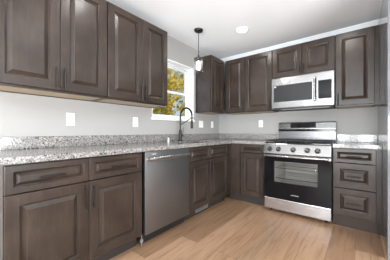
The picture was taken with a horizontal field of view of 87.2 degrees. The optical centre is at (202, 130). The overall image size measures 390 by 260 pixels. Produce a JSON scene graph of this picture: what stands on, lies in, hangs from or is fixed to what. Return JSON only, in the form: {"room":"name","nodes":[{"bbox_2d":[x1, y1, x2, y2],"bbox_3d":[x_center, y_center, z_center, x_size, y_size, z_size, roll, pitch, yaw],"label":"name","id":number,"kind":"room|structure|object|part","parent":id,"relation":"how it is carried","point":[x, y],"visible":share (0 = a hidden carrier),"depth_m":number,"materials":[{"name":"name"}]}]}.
{"room":"kitchen","nodes":[
{"label":"kitchen","id":0,"kind":"room"},
{"bbox_2d":[0,35,218,136],"bbox_3d":[-1.717,-0.154,1.454,0.150,2.430,6.770,0,0,37],"label":"wall","id":1,"kind":"structure","parent":0,"point":[21,115],"depth_m":2.08,"materials":[{"name":"grey paint"}]},
{"bbox_2d":[0,0,106,101],"bbox_3d":[-1.222,-0.754,1.681,0.354,0.905,0.759,0,0,37],"label":"upper cabinet","id":2,"kind":"object","parent":1,"relation":"attached to","point":[49,48],"visible":1,"depth_m":1.57,"materials":[{"name":"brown wood"}]},
{"bbox_3d":[-1.229,-0.760,1.450,0.020,0.888,0.377,0,0,37],"label":"door","id":3,"kind":"part","parent":2,"relation":"part of","materials":[{"name":"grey wood"}]},
{"bbox_3d":[-1.249,-0.310,1.702,0.283,0.006,0.723,0,0,37],"label":"underside panel","id":4,"kind":"part","parent":2,"relation":"part of","materials":[{"name":"beige wood"}]},
{"bbox_3d":[-1.075,-0.413,1.607,0.032,0.165,0.012,0,0,37],"label":"handle","id":5,"kind":"part","parent":2,"relation":"part of","materials":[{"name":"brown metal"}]},
{"bbox_3d":[-0.999,-0.760,1.750,0.020,0.888,0.372,0,0,37],"label":"door","id":6,"kind":"part","parent":2,"relation":"part of","materials":[{"name":"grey wood"}]},
{"bbox_2d":[66,113,74,125],"bbox_3d":[-1.246,-0.111,1.937,0.009,0.118,0.072,0,0,37],"label":"power outlet","id":7,"kind":"object","parent":1,"relation":"attached to","point":[70,117],"visible":1,"depth_m":1.94,"materials":[{"name":"white plastic"}]},
{"bbox_2d":[0,133,218,149],"bbox_3d":[-0.628,0.097,2.729,0.020,0.100,3.175,0,0,37],"label":"backsplash","id":8,"kind":"structure","parent":1,"relation":"attached to","point":[6,143],"depth_m":2.02,"materials":[{"name":"stone"}]},
{"bbox_2d":[92,2,166,107],"bbox_3d":[-0.761,-0.754,2.281,0.354,0.905,0.750,0,0,37],"label":"upper cabinet","id":9,"kind":"object","parent":1,"relation":"attached to","point":[136,47],"visible":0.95,"depth_m":2.16,"materials":[{"name":"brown wood"}]},
{"bbox_3d":[-0.762,-0.760,2.058,0.020,0.888,0.389,0,0,37],"label":"door","id":10,"kind":"part","parent":9,"relation":"part of","materials":[{"name":"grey wood"}]},
{"bbox_3d":[-0.788,-0.310,2.302,0.283,0.006,0.714,0,0,37],"label":"underside panel","id":11,"kind":"part","parent":9,"relation":"part of","materials":[{"name":"beige wood"}]},
{"bbox_3d":[-0.534,-0.760,2.355,0.020,0.888,0.352,0,0,37],"label":"door","id":12,"kind":"part","parent":9,"relation":"part of","materials":[{"name":"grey wood"}]},
{"bbox_2d":[133,117,137,126],"bbox_3d":[-0.814,-0.109,2.500,0.009,0.118,0.072,0,0,37],"label":"power outlet","id":13,"kind":"object","parent":1,"relation":"attached to","point":[135,119],"visible":1,"depth_m":2.50,"materials":[{"name":"white plastic"}]},
{"bbox_2d":[151,59,194,121],"bbox_3d":[-0.453,-0.593,3.083,0.172,0.882,0.881,0,0,37],"label":"window","id":14,"kind":"structure","parent":1,"relation":"in","point":[188,72],"depth_m":3.38,"materials":[{"name":"white paint"}]},
{"bbox_3d":[-0.497,-0.410,3.117,0.025,0.408,0.793,0,0,37],"label":"sash","id":15,"kind":"part","parent":14,"relation":"part of","materials":[{"name":"white plastic"}]},
{"bbox_3d":[-0.434,-0.165,3.068,0.122,0.026,0.881,0,0,37],"label":"sill","id":16,"kind":"part","parent":14,"relation":"part of","materials":[{"name":"white paint"}]},
{"bbox_3d":[-0.515,-0.791,3.130,0.018,0.423,0.793,0,0,37],"label":"sash","id":17,"kind":"part","parent":14,"relation":"part of","materials":[{"name":"white plastic"}]},
{"bbox_2d":[196,55,223,113],"bbox_3d":[0.139,-0.754,3.480,0.322,0.905,0.400,0,0,37],"label":"upper cabinet","id":18,"kind":"object","parent":1,"relation":"attached to","point":[209,84],"visible":0.96,"depth_m":3.33,"materials":[{"name":"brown wood"}]},
{"bbox_3d":[0.254,-0.760,3.383,0.020,0.888,0.363,0,0,37],"label":"door","id":19,"kind":"part","parent":18,"relation":"part of","materials":[{"name":"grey wood"}]},
{"bbox_2d":[106,0,381,58],"bbox_3d":[0.326,-1.429,-0.113,5.300,0.120,6.770,0,0,37],"label":"ceiling","id":20,"kind":"structure","parent":0,"point":[270,23],"depth_m":2.49,"materials":[{"name":"white paint"}]},
{"bbox_2d":[194,28,202,73],"bbox_3d":[-0.049,-1.069,2.766,0.126,0.600,0.126,0,0,37],"label":"pendant light","id":21,"kind":"object","parent":20,"relation":"hanging from","point":[198,58],"visible":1,"depth_m":2.75,"materials":[{"name":"black metal"}]},
{"bbox_3d":[-0.049,-0.869,2.766,0.123,0.200,0.123,0,0,37],"label":"lamp shade","id":22,"kind":"part","parent":21,"relation":"part of","materials":[{"name":"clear glass"}]},
{"bbox_2d":[236,27,248,32],"bbox_3d":[0.540,-1.365,2.766,0.176,0.008,0.176,0,0,37],"label":"recessed light","id":23,"kind":"object","parent":20,"relation":"in","point":[239,29],"visible":1,"depth_m":2.75,"materials":[{"name":"white paint"}]},
{"bbox_2d":[109,192,386,259],"bbox_3d":[0.326,1.111,-0.113,5.300,0.100,6.770,0,0,37],"label":"floor","id":24,"kind":"structure","parent":0,"point":[230,229],"depth_m":2.02,"materials":[{"name":"brown wood"}]},
{"bbox_2d":[0,152,141,259],"bbox_3d":[-1.047,0.623,1.658,0.659,0.876,0.905,0,0,37],"label":"base cabinet","id":25,"kind":"object","parent":24,"relation":"on","point":[86,208],"visible":0.98,"depth_m":1.39,"materials":[{"name":"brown wood"}]},
{"bbox_3d":[-0.957,0.276,1.303,0.020,0.163,0.444,0,0,37],"label":"drawer","id":26,"kind":"part","parent":25,"relation":"part of","materials":[{"name":"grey wood"}]},
{"bbox_3d":[-0.957,0.651,1.303,0.020,0.575,0.444,0,0,37],"label":"door","id":27,"kind":"part","parent":25,"relation":"part of","materials":[{"name":"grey wood"}]},
{"bbox_3d":[-0.937,0.280,1.288,0.032,0.012,0.136,0,0,37],"label":"handle","id":28,"kind":"part","parent":25,"relation":"part of","materials":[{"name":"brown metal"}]},
{"bbox_3d":[-0.816,0.471,1.444,0.032,0.165,0.012,0,0,37],"label":"handle","id":29,"kind":"part","parent":25,"relation":"part of","materials":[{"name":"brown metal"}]},
{"bbox_3d":[-0.783,0.471,1.486,0.032,0.165,0.012,0,0,37],"label":"handle","id":30,"kind":"part","parent":25,"relation":"part of","materials":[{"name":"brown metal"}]},
{"bbox_3d":[-0.683,0.276,1.660,0.020,0.163,0.450,0,0,37],"label":"drawer","id":31,"kind":"part","parent":25,"relation":"part of","materials":[{"name":"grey wood"}]},
{"bbox_3d":[-0.683,0.651,1.660,0.020,0.575,0.450,0,0,37],"label":"door","id":32,"kind":"part","parent":25,"relation":"part of","materials":[{"name":"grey wood"}]},
{"bbox_2d":[140,147,190,245],"bbox_3d":[-0.557,0.624,2.256,0.675,0.874,0.618,0,0,37],"label":"dishwasher","id":33,"kind":"object","parent":24,"relation":"on","point":[165,173],"visible":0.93,"depth_m":2.03,"materials":[{"name":"silver metal"}]},
{"bbox_3d":[-0.307,0.261,2.072,0.056,0.034,0.572,0,0,37],"label":"handle","id":34,"kind":"part","parent":33,"relation":"part of","materials":[{"name":"silver metal"}]},
{"bbox_2d":[184,144,227,220],"bbox_3d":[-0.102,0.623,2.889,0.659,0.876,0.919,0,0,37],"label":"base cabinet","id":35,"kind":"object","parent":24,"relation":"on","point":[208,165],"visible":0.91,"depth_m":2.62,"materials":[{"name":"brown wood"}]},
{"bbox_3d":[-0.028,0.276,2.514,0.020,0.163,0.402,0,0,37],"label":"false drawer","id":36,"kind":"part","parent":35,"relation":"part of","materials":[{"name":"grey wood"}]},
{"bbox_3d":[-0.028,0.651,2.514,0.020,0.575,0.402,0,0,37],"label":"door","id":37,"kind":"part","parent":35,"relation":"part of","materials":[{"name":"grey wood"}]},
{"bbox_2d":[195,204,207,212],"bbox_3d":[-0.004,0.992,2.675,0.008,0.082,0.262,0,0,37],"label":"vent register","id":38,"kind":"object","parent":35,"relation":"attached to","point":[206,205],"visible":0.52,"depth_m":2.67,"materials":[{"name":"grey metal"}]},
{"bbox_3d":[0.236,0.276,2.858,0.020,0.163,0.458,0,0,37],"label":"false drawer","id":39,"kind":"part","parent":35,"relation":"part of","materials":[{"name":"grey wood"}]},
{"bbox_3d":[0.236,0.651,2.858,0.020,0.575,0.458,0,0,37],"label":"door","id":40,"kind":"part","parent":35,"relation":"part of","materials":[{"name":"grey wood"}]},
{"bbox_2d":[228,143,264,205],"bbox_3d":[0.581,0.623,3.374,1.147,0.876,0.679,0,0,37],"label":"base cabinet","id":41,"kind":"object","parent":24,"relation":"on","point":[245,161],"visible":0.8,"depth_m":2.98,"materials":[{"name":"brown wood"}]},
{"bbox_2d":[0,133,278,165],"bbox_3d":[-0.178,0.116,2.384,1.155,0.138,3.175,0,0,37],"label":"countertop","id":42,"kind":"structure","parent":41,"relation":"on","point":[13,150],"depth_m":1.88,"materials":[{"name":"stone"}]},
{"bbox_2d":[178,107,192,140],"bbox_3d":[-0.225,-0.098,2.945,0.272,0.490,0.090,0,0,37],"label":"faucet","id":43,"kind":"object","parent":42,"relation":"on","point":[184,108],"visible":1,"depth_m":2.97,"materials":[{"name":"black metal"}]},
{"bbox_3d":[-0.231,-0.248,2.931,0.250,0.190,0.030,0,0,37],"label":"spring spout","id":44,"kind":"part","parent":43,"relation":"part of","materials":[{"name":"grey metal"}]},
{"bbox_3d":[0.709,0.254,2.926,0.352,0.118,0.020,0,0,37],"label":"drawer","id":45,"kind":"part","parent":41,"relation":"part of","materials":[{"name":"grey wood"}]},
{"bbox_3d":[0.709,0.629,2.926,0.352,0.620,0.020,0,0,37],"label":"door","id":46,"kind":"part","parent":41,"relation":"part of","materials":[{"name":"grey wood"}]},
{"bbox_2d":[264,121,335,222],"bbox_3d":[1.320,0.464,2.750,0.763,1.193,0.756,0,0,37],"label":"gas range","id":47,"kind":"object","parent":24,"relation":"on","point":[298,165],"visible":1,"depth_m":2.58,"materials":[{"name":"brushed stainless steel"},{"name":"black glass"},{"name":"matte black plastic"}]},
{"bbox_2d":[264,154,330,208],"bbox_3d":[1.277,0.587,2.694,0.759,0.560,0.616,0,0,37],"label":"oven","id":48,"kind":"object","parent":47,"relation":"in","point":[300,179],"depth_m":2.56,"materials":[{"name":"black glass"}]},
{"bbox_3d":[1.147,0.944,2.524,0.759,0.143,0.034,0,0,37],"label":"storage drawer","id":49,"kind":"part","parent":47,"relation":"part of","materials":[{"name":"silver metal"}]},
{"bbox_3d":[1.139,0.233,2.513,0.763,0.136,0.059,0,0,37],"label":"control panel","id":50,"kind":"part","parent":47,"relation":"part of","materials":[{"name":"silver metal"}]},
{"bbox_2d":[265,141,335,144],"bbox_3d":[1.326,0.154,2.758,0.763,0.012,0.587,0,0,37],"label":"cooktop","id":51,"kind":"object","parent":47,"relation":"in","point":[270,142],"depth_m":2.55,"materials":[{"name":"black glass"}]},
{"bbox_2d":[333,147,381,234],"bbox_3d":[1.831,0.623,2.429,0.421,0.876,0.658,0,0,37],"label":"base cabinet","id":52,"kind":"object","parent":24,"relation":"on","point":[357,172],"visible":0.94,"depth_m":2.19,"materials":[{"name":"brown wood"}]},
{"bbox_3d":[1.640,0.787,2.212,0.370,0.304,0.020,0,0,37],"label":"drawer","id":53,"kind":"part","parent":52,"relation":"part of","materials":[{"name":"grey wood"}]},
{"bbox_3d":[1.640,0.492,2.212,0.370,0.274,0.020,0,0,37],"label":"drawer","id":54,"kind":"part","parent":52,"relation":"part of","materials":[{"name":"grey wood"}]},
{"bbox_3d":[1.640,0.272,2.212,0.370,0.154,0.020,0,0,37],"label":"drawer","id":55,"kind":"part","parent":52,"relation":"part of","materials":[{"name":"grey wood"}]},
{"bbox_3d":[1.652,1.004,2.228,0.381,0.114,0.018,0,0,37],"label":"panel","id":56,"kind":"part","parent":52,"relation":"part of","materials":[{"name":"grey wood"}]},
{"bbox_2d":[333,134,381,148],"bbox_3d":[1.835,0.116,2.433,0.420,0.138,0.647,0,0,37],"label":"countertop","id":57,"kind":"structure","parent":52,"relation":"on","point":[343,140],"depth_m":2.58,"materials":[{"name":"stone"}]},
{"bbox_2d":[378,0,389,259],"bbox_3d":[1.870,-0.123,2.110,0.026,2.367,1.117,0,0,37],"label":"end panel","id":58,"kind":"object","parent":24,"relation":"on","point":[384,19],"visible":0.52,"depth_m":1.81,"materials":[{"name":"grey laminate"}]},
{"bbox_2d":[219,62,377,141],"bbox_3d":[2.350,-0.154,2.525,5.000,2.430,0.120,0,0,37],"label":"wall","id":59,"kind":"structure","parent":0,"point":[354,121],"depth_m":3.07,"materials":[{"name":"grey paint"}]},
{"bbox_2d":[219,133,278,139],"bbox_3d":[0.790,0.097,3.629,1.135,0.100,0.020,0,0,37],"label":"backsplash","id":60,"kind":"structure","parent":59,"relation":"attached to","point":[221,135],"depth_m":3.59,"materials":[{"name":"stone"}]},
{"bbox_2d":[225,50,278,114],"bbox_3d":[0.806,-0.754,3.407,0.816,0.905,0.354,0,0,37],"label":"upper cabinet","id":61,"kind":"object","parent":59,"relation":"attached to","point":[248,79],"visible":0.96,"depth_m":3.27,"materials":[{"name":"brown wood"}]},
{"bbox_3d":[0.551,-0.760,3.432,0.342,0.888,0.020,0,0,37],"label":"door","id":62,"kind":"part","parent":61,"relation":"part of","materials":[{"name":"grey wood"}]},
{"bbox_3d":[0.827,-0.310,3.434,0.780,0.006,0.283,0,0,37],"label":"underside panel","id":63,"kind":"part","parent":61,"relation":"part of","materials":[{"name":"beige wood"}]},
{"bbox_3d":[0.868,-0.760,3.189,0.445,0.888,0.020,0,0,37],"label":"door","id":64,"kind":"part","parent":61,"relation":"part of","materials":[{"name":"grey wood"}]},
{"bbox_2d":[221,20,378,61],"bbox_3d":[1.257,-1.342,3.249,2.385,0.055,0.062,0,0,37],"label":"trim","id":65,"kind":"structure","parent":59,"relation":"attached to","point":[372,23],"depth_m":3.00,"materials":[{"name":"white paint"}]},
{"bbox_2d":[273,35,334,78],"bbox_3d":[1.443,-0.984,2.918,0.784,0.445,0.354,0,0,37],"label":"upper cabinet","id":66,"kind":"object","parent":59,"relation":"attached to","point":[318,55],"visible":0.87,"depth_m":2.77,"materials":[{"name":"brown wood"}]},
{"bbox_3d":[1.210,-0.990,2.927,0.397,0.428,0.020,0,0,37],"label":"door","id":67,"kind":"part","parent":66,"relation":"part of","materials":[{"name":"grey wood"}]},
{"bbox_2d":[272,70,335,111],"bbox_3d":[1.421,-0.528,2.878,0.764,0.452,0.443,0,0,37],"label":"microwave","id":68,"kind":"object","parent":66,"relation":"attached to","point":[313,91],"visible":0.99,"depth_m":2.72,"materials":[{"name":"silver metal"}]},
{"bbox_3d":[1.249,-0.537,2.807,0.575,0.416,0.028,0,0,37],"label":"door","id":69,"kind":"part","parent":68,"relation":"part of","materials":[{"name":"silver metal"}]},
{"bbox_3d":[1.439,-0.543,2.615,0.023,0.316,0.048,0,0,37],"label":"handle","id":70,"kind":"part","parent":68,"relation":"part of","materials":[{"name":"silver metal"}]},
{"bbox_3d":[1.548,-0.528,2.578,0.147,0.234,0.024,0,0,37],"label":"keypad glass","id":71,"kind":"part","parent":68,"relation":"part of","materials":[{"name":"black glass"}]},
{"bbox_3d":[1.552,-0.537,2.575,0.185,0.416,0.028,0,0,37],"label":"control panel","id":72,"kind":"part","parent":68,"relation":"part of","materials":[{"name":"silver metal"}]},
{"bbox_3d":[1.520,-0.990,2.689,0.378,0.428,0.020,0,0,37],"label":"door","id":73,"kind":"part","parent":66,"relation":"part of","materials":[{"name":"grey wood"}]},
{"bbox_2d":[335,25,379,108],"bbox_3d":[1.923,-0.754,2.550,0.421,0.905,0.354,0,0,37],"label":"upper cabinet","id":74,"kind":"object","parent":59,"relation":"attached to","point":[357,52],"visible":1,"depth_m":2.43,"materials":[{"name":"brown wood"}]},
{"bbox_3d":[1.929,-0.310,2.589,0.346,0.006,0.283,0,0,37],"label":"underside panel","id":75,"kind":"part","parent":74,"relation":"part of","materials":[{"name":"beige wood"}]},
{"bbox_2d":[337,134,377,142],"bbox_3d":[2.026,0.097,2.682,0.420,0.100,0.020,0,0,37],"label":"backsplash","id":76,"kind":"structure","parent":59,"relation":"attached to","point":[340,137],"depth_m":2.67,"materials":[{"name":"stone"}]},
{"label":"outside","id":77,"kind":"structure","parent":0,"visible":0},
{"bbox_3d":[-11.039,1.736,22.171,39.840,0.150,65.000,0,0,37],"label":"ground","id":78,"kind":"structure","parent":77,"visible":0},
{"bbox_2d":[153,67,184,114],"bbox_3d":[-1.250,-0.639,7.428,3.006,4.602,2.762,0,0,-38],"label":"tree","id":79,"kind":"object","parent":78,"relation":"on","point":[167,110],"visible":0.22,"depth_m":7.24,"materials":[{"name":"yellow plant"}]},
{"bbox_2d":[153,89,184,115],"bbox_3d":[-4.421,-2.018,19.042,7.315,7.364,5.201,0,0,3],"label":"tree","id":80,"kind":"object","parent":78,"relation":"on","point":[177,107],"visible":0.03,"depth_m":19.74,"materials":[{"name":"yellow leaves"},{"name":"brown bark"}]},
{"bbox_2d":[154,70,184,115],"bbox_3d":[-0.045,-1.328,11.578,5.491,5.984,4.744,0,0,11],"label":"tree","id":81,"kind":"object","parent":78,"relation":"on","point":[181,76],"visible":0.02,"depth_m":10.78,"materials":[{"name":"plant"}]}
]}

